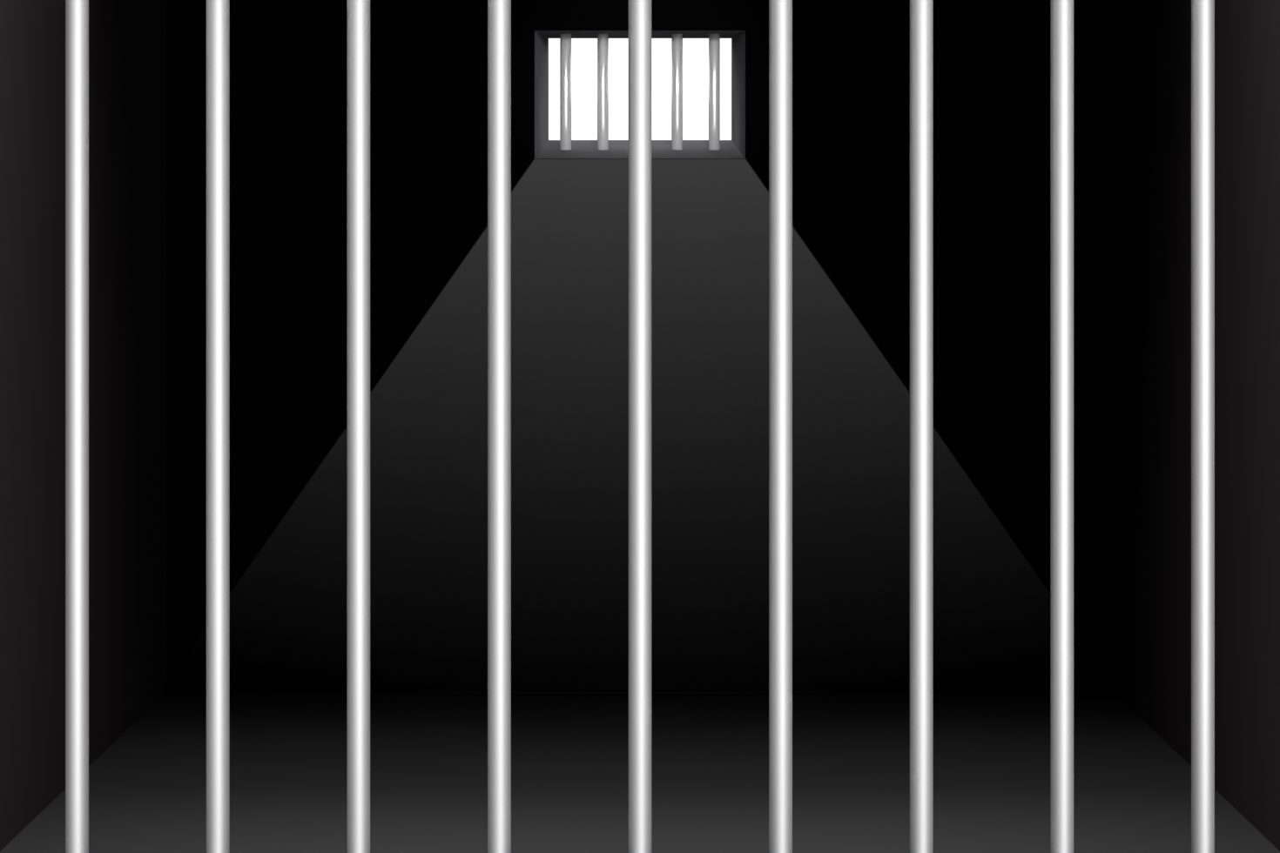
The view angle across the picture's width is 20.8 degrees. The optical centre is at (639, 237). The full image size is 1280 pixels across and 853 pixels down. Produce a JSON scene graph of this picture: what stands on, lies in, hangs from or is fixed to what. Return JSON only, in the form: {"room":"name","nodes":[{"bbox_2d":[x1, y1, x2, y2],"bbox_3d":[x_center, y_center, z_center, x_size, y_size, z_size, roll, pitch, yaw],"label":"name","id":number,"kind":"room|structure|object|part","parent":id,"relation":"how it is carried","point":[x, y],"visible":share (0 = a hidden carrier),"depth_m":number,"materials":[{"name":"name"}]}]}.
{"room":"prison interior","nodes":[
{"label":"prison interior","id":0,"kind":"room"},
{"bbox_2d":[0,0,166,851],"bbox_3d":[-1.422,-1.255,8.430,0.250,5.000,3.020,0,0,0],"label":"wall","id":1,"kind":"structure","parent":0,"point":[127,38],"depth_m":8.24,"materials":[{"name":"black paint"}]},
{"bbox_2d":[166,0,1113,692],"bbox_3d":[0.000,-1.255,9.740,2.595,5.000,0.400,0,0,0],"label":"wall","id":2,"kind":"structure","parent":0,"point":[428,58],"depth_m":9.54,"materials":[{"name":"black paint"}]},
{"bbox_2d":[534,30,745,158],"bbox_3d":[0.000,-0.392,9.740,0.629,0.403,0.400,0,0,0],"label":"window","id":3,"kind":"structure","parent":2,"relation":"in","point":[544,148],"depth_m":9.70,"materials":[{"name":"grey paint"}]},
{"bbox_2d":[559,33,571,150],"bbox_3d":[-0.207,-0.407,9.730,0.031,0.326,0.031,0,0,0],"label":"bar","id":4,"kind":"object","parent":3,"relation":"on","point":[565,39],"visible":1,"depth_m":9.72,"materials":[{"name":"grey metal"}]},
{"bbox_2d":[597,33,608,150],"bbox_3d":[-0.104,-0.407,9.730,0.031,0.326,0.031,0,0,0],"label":"bar","id":5,"kind":"object","parent":3,"relation":"on","point":[602,39],"visible":1,"depth_m":9.72,"materials":[{"name":"grey metal"}]},
{"bbox_3d":[0.000,-0.235,9.740,0.629,0.087,0.400,0,0,0],"label":"sill","id":6,"kind":"part","parent":3,"relation":"part of","materials":[{"name":"grey paint"}]},
{"bbox_2d":[671,33,682,150],"bbox_3d":[0.104,-0.407,9.730,0.031,0.326,0.031,0,0,0],"label":"bar","id":7,"kind":"object","parent":3,"relation":"on","point":[677,39],"visible":1,"depth_m":9.72,"materials":[{"name":"grey metal"}]},
{"bbox_2d":[708,33,720,150],"bbox_3d":[0.207,-0.407,9.730,0.031,0.326,0.031,0,0,0],"label":"bar","id":8,"kind":"object","parent":3,"relation":"on","point":[714,39],"visible":1,"depth_m":9.72,"materials":[{"name":"grey metal"}]},
{"bbox_2d":[0,692,1279,852],"bbox_3d":[0.000,1.345,8.430,3.095,0.200,3.020,0,0,0],"label":"floor","id":9,"kind":"structure","parent":0,"point":[428,751],"depth_m":8.05,"materials":[{"name":"black concrete"}]},
{"bbox_2d":[65,0,88,852],"bbox_3d":[-1.123,-0.005,6.950,0.046,2.500,0.046,0,0,0],"label":"bar","id":10,"kind":"object","parent":9,"relation":"on","point":[77,11],"visible":1,"depth_m":6.93,"materials":[{"name":"silver metal"}]},
{"bbox_2d":[206,0,229,852],"bbox_3d":[-0.842,-0.005,6.950,0.046,2.500,0.046,0,0,0],"label":"bar","id":11,"kind":"object","parent":9,"relation":"on","point":[218,11],"visible":1,"depth_m":6.93,"materials":[{"name":"silver metal"}]},
{"bbox_2d":[346,0,370,852],"bbox_3d":[-0.562,-0.005,6.950,0.046,2.500,0.046,0,0,0],"label":"bar","id":12,"kind":"object","parent":9,"relation":"on","point":[358,11],"visible":1,"depth_m":6.93,"materials":[{"name":"silver metal"}]},
{"bbox_2d":[487,0,511,852],"bbox_3d":[-0.281,-0.005,6.950,0.046,2.500,0.046,0,0,0],"label":"bar","id":13,"kind":"object","parent":9,"relation":"on","point":[499,11],"visible":1,"depth_m":6.93,"materials":[{"name":"silver metal"}]},
{"bbox_2d":[628,0,651,852],"bbox_3d":[0.000,-0.005,6.950,0.046,2.500,0.046,0,0,0],"label":"bar","id":14,"kind":"object","parent":9,"relation":"on","point":[639,10],"visible":1,"depth_m":6.93,"materials":[{"name":"silver metal"}]},
{"bbox_2d":[768,0,792,852],"bbox_3d":[0.281,-0.005,6.950,0.046,2.500,0.046,0,0,0],"label":"bar","id":15,"kind":"object","parent":9,"relation":"on","point":[780,11],"visible":1,"depth_m":6.93,"materials":[{"name":"silver metal"}]},
{"bbox_2d":[909,0,933,852],"bbox_3d":[0.562,-0.005,6.950,0.046,2.500,0.046,0,0,0],"label":"bar","id":16,"kind":"object","parent":9,"relation":"on","point":[921,11],"visible":1,"depth_m":6.93,"materials":[{"name":"silver metal"}]},
{"bbox_2d":[1050,0,1073,852],"bbox_3d":[0.842,-0.005,6.950,0.046,2.500,0.046,0,0,0],"label":"bar","id":17,"kind":"object","parent":9,"relation":"on","point":[1061,11],"visible":1,"depth_m":6.93,"materials":[{"name":"silver metal"}]},
{"bbox_2d":[1191,0,1214,852],"bbox_3d":[1.123,-0.005,6.950,0.046,2.500,0.046,0,0,0],"label":"bar","id":18,"kind":"object","parent":9,"relation":"on","point":[1202,11],"visible":1,"depth_m":6.93,"materials":[{"name":"silver metal"}]},
{"bbox_2d":[1113,0,1279,851],"bbox_3d":[1.422,-1.255,8.430,0.250,5.000,3.020,0,0,0],"label":"wall","id":19,"kind":"structure","parent":0,"point":[1152,38],"depth_m":8.26,"materials":[{"name":"black paint"}]}
]}

